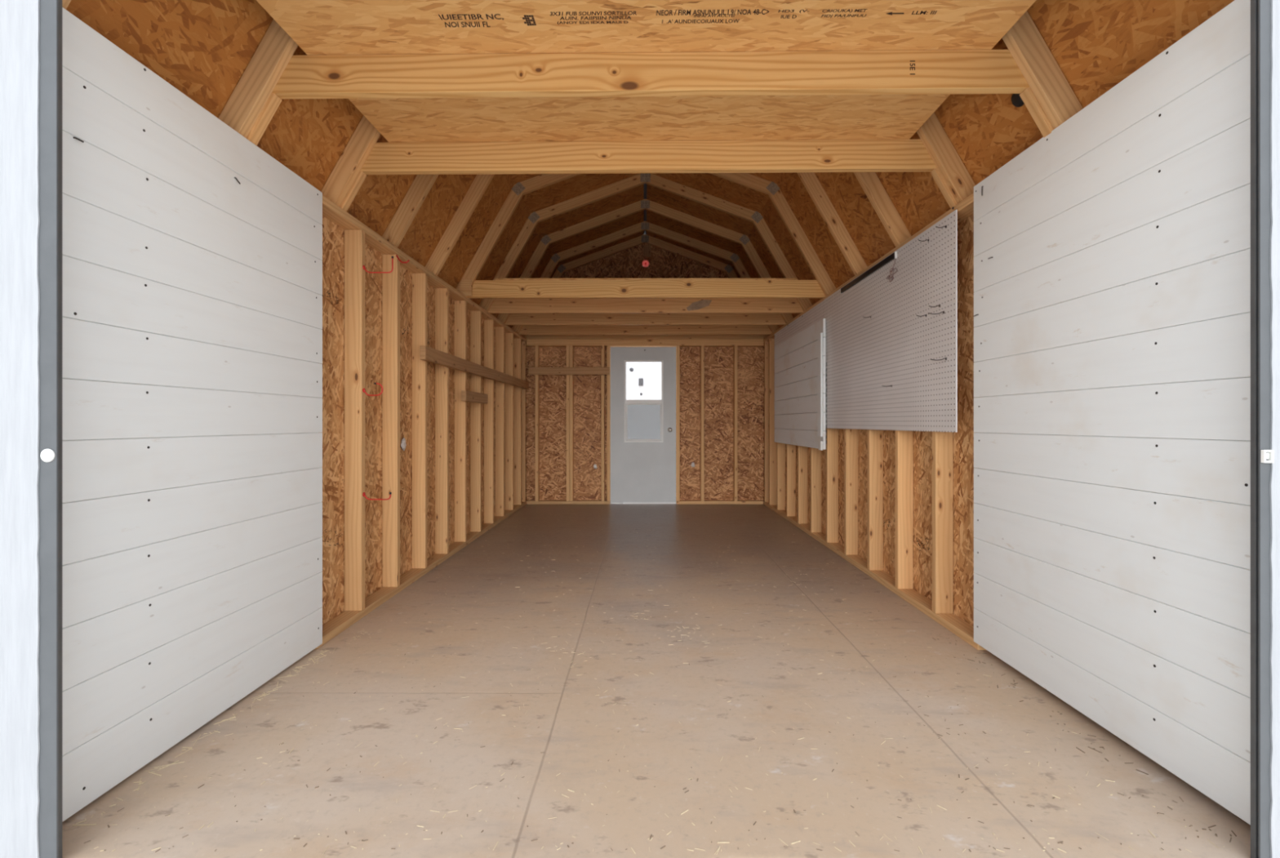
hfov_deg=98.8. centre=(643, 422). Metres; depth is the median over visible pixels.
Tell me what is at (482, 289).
joist
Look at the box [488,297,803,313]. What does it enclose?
joist
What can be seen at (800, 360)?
board panel
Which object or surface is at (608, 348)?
stud
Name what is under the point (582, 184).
ceiling
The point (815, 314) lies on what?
pegboard
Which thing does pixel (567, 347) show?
stud
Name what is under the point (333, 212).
plate
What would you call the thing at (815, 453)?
stud
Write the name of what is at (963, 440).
wall
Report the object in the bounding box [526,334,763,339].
header board
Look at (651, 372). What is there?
window
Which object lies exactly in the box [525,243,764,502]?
wall
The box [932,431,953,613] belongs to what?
stud
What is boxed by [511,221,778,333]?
roof truss
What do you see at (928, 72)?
joist
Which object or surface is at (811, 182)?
roof truss
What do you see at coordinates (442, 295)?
stud
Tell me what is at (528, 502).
plate
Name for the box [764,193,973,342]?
plate
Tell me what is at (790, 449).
stud
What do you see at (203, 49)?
ceiling
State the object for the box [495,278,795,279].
deck
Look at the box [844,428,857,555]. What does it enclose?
stud
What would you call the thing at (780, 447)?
stud
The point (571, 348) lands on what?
stud
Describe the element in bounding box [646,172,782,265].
ceiling
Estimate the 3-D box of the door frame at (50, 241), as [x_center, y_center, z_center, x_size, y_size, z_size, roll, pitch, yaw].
[-1.315,-0.085,1.212,0.061,2.120,0.034,0,0,0]
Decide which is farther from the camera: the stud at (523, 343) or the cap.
the cap
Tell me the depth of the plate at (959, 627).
3.08 m
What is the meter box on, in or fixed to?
attached to the window at (651, 372)
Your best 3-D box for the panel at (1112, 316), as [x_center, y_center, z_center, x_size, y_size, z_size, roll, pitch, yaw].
[1.433,-0.037,1.835,0.028,1.970,1.086,0,0,0]
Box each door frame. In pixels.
[38,0,62,857]
[1250,0,1273,857]
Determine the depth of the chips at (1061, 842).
1.42 m
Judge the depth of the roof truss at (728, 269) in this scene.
6.61 m
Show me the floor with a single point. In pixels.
(660, 751)
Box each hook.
[362,256,393,273]
[362,382,383,395]
[362,492,391,500]
[395,254,409,263]
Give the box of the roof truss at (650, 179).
[479,173,812,311]
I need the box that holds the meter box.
[638,377,643,386]
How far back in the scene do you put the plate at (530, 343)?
6.56 m
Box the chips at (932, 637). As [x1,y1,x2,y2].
[932,637,1236,841]
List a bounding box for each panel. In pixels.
[62,7,322,822]
[774,318,826,450]
[973,0,1250,824]
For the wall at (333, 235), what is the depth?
3.04 m
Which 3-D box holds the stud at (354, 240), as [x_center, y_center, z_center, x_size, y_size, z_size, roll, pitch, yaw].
[-1.448,-0.011,2.749,0.087,1.897,0.038,0,0,0]
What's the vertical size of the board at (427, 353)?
0.087 m
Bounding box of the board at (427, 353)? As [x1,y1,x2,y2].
[419,345,528,389]
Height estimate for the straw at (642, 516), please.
0.007 m
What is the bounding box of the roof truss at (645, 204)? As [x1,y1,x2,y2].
[497,199,794,324]
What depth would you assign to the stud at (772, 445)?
6.25 m
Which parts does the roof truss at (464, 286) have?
gusset plate, gusset plate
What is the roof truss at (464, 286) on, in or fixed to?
on the plate at (965, 208)
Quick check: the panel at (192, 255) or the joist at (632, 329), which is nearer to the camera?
the panel at (192, 255)
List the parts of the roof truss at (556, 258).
gusset plate, gusset plate, gusset plate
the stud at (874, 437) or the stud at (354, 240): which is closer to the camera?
the stud at (354, 240)
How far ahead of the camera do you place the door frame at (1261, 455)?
1.20 m
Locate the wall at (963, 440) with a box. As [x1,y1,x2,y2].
[785,213,973,626]
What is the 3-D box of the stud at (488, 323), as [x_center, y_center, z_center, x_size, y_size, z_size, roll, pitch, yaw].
[-1.448,-0.011,5.129,0.087,1.897,0.038,0,0,0]
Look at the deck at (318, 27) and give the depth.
1.89 m
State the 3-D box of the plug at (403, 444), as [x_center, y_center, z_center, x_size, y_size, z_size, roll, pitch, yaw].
[-1.486,0.134,3.388,0.020,0.088,0.067,0,0,0]
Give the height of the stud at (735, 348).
1.855 m
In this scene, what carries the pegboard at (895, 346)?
attached to the stud at (904, 439)
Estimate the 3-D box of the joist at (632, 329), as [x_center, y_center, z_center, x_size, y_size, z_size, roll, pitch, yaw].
[0.013,-1.068,6.229,3.076,0.138,0.040,0,0,0]
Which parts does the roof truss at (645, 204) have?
gusset plate, gusset plate, gusset plate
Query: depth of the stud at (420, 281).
3.52 m
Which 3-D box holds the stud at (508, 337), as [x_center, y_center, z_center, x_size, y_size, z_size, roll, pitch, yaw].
[-1.448,-0.011,5.899,0.087,1.897,0.038,0,0,0]
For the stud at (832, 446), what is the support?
on the plate at (959, 627)
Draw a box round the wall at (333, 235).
[320,215,495,624]
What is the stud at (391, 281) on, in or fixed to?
on the plate at (335, 626)
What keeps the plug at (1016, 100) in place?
attached to the ceiling at (1096, 45)
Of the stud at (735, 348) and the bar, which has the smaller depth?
the bar
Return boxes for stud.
[344,230,364,610]
[382,253,399,586]
[412,273,427,568]
[435,288,448,553]
[454,300,466,542]
[470,311,481,531]
[484,319,493,523]
[494,326,504,515]
[504,333,513,510]
[513,338,521,504]
[521,341,525,502]
[534,346,539,501]
[566,346,569,501]
[569,346,573,501]
[600,346,604,501]
[606,346,610,501]
[675,346,679,501]
[700,346,704,501]
[733,346,737,501]
[764,341,768,502]
[768,337,776,504]
[776,442,785,510]
[786,444,795,516]
[797,445,808,524]
[809,447,821,532]
[826,428,838,542]
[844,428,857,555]
[866,429,883,570]
[895,430,913,588]
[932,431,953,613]
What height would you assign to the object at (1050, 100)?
1.269 m
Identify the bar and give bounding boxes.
[840,251,897,293]
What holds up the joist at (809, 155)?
attached to the rafters
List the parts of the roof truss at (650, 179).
gusset plate, gusset plate, gusset plate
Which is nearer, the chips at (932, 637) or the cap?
the chips at (932, 637)
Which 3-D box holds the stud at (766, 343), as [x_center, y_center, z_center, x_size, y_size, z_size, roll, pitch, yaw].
[1.474,-0.011,6.509,0.087,1.897,0.038,0,0,0]
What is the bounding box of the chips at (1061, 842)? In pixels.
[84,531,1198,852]
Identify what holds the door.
in the wall at (718, 361)
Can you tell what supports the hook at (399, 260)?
attached to the stud at (391, 281)
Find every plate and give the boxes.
[315,501,526,648]
[322,195,526,342]
[526,339,763,346]
[526,500,610,504]
[675,500,763,504]
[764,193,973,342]
[764,501,986,649]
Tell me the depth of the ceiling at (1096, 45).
2.28 m
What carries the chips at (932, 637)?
on the floor
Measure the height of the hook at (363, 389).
0.068 m
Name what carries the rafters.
on the plate at (965, 208)
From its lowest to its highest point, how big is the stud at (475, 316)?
1.897 m
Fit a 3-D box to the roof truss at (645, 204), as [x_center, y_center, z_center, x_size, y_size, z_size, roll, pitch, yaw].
[0.013,-1.632,5.580,3.081,1.269,0.041,0,0,0]
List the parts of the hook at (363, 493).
bent rod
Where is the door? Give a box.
[610,346,675,503]
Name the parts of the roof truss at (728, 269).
gusset plate, gusset plate, king post, gusset plate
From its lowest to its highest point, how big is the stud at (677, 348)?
1.855 m
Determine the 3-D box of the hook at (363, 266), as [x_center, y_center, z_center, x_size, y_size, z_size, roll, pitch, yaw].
[-1.333,-0.790,2.750,0.156,0.084,0.022,0,0,0]
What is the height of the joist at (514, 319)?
0.138 m
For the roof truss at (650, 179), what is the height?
1.269 m
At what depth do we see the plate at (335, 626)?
3.11 m
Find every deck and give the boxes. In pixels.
[256,0,1035,142]
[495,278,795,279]
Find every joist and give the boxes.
[271,49,1030,98]
[360,139,937,174]
[466,280,825,298]
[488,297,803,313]
[505,313,786,325]
[518,324,772,334]
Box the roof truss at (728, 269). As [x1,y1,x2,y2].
[520,234,769,339]
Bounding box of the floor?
[62,502,1250,857]
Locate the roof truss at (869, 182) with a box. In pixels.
[382,172,911,247]
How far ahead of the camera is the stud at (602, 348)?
6.56 m
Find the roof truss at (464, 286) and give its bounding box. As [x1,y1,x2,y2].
[455,173,835,296]
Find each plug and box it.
[400,437,406,451]
[1011,93,1024,107]
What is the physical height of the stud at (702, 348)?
1.855 m
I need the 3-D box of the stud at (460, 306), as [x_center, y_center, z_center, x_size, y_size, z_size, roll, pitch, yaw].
[-1.448,-0.011,4.334,0.087,1.897,0.038,0,0,0]
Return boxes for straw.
[72,648,335,825]
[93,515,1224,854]
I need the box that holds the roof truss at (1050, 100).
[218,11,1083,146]
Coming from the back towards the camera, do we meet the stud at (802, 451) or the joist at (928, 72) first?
the stud at (802, 451)
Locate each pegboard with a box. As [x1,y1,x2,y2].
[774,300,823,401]
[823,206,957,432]
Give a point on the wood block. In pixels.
(466, 396)
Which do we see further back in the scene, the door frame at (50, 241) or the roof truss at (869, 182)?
the roof truss at (869, 182)
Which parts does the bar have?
wire coil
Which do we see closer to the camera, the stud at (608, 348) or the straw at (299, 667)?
the straw at (299, 667)
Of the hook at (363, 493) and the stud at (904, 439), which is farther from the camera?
the stud at (904, 439)
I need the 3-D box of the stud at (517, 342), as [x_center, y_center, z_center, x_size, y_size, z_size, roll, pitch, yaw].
[-1.448,-0.011,6.279,0.087,1.897,0.038,0,0,0]
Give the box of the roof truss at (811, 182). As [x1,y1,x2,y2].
[425,172,867,275]
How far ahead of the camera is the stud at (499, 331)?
5.50 m
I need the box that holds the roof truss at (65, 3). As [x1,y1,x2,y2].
[62,0,71,9]
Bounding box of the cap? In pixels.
[642,260,648,266]
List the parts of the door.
meeting rail, sash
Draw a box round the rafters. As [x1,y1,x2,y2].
[320,112,975,211]
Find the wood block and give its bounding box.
[461,390,487,403]
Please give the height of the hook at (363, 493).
0.039 m
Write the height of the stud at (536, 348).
1.855 m
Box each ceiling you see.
[66,0,559,328]
[509,173,644,265]
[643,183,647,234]
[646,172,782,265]
[731,0,1234,328]
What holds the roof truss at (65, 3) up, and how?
on the wall at (333, 235)

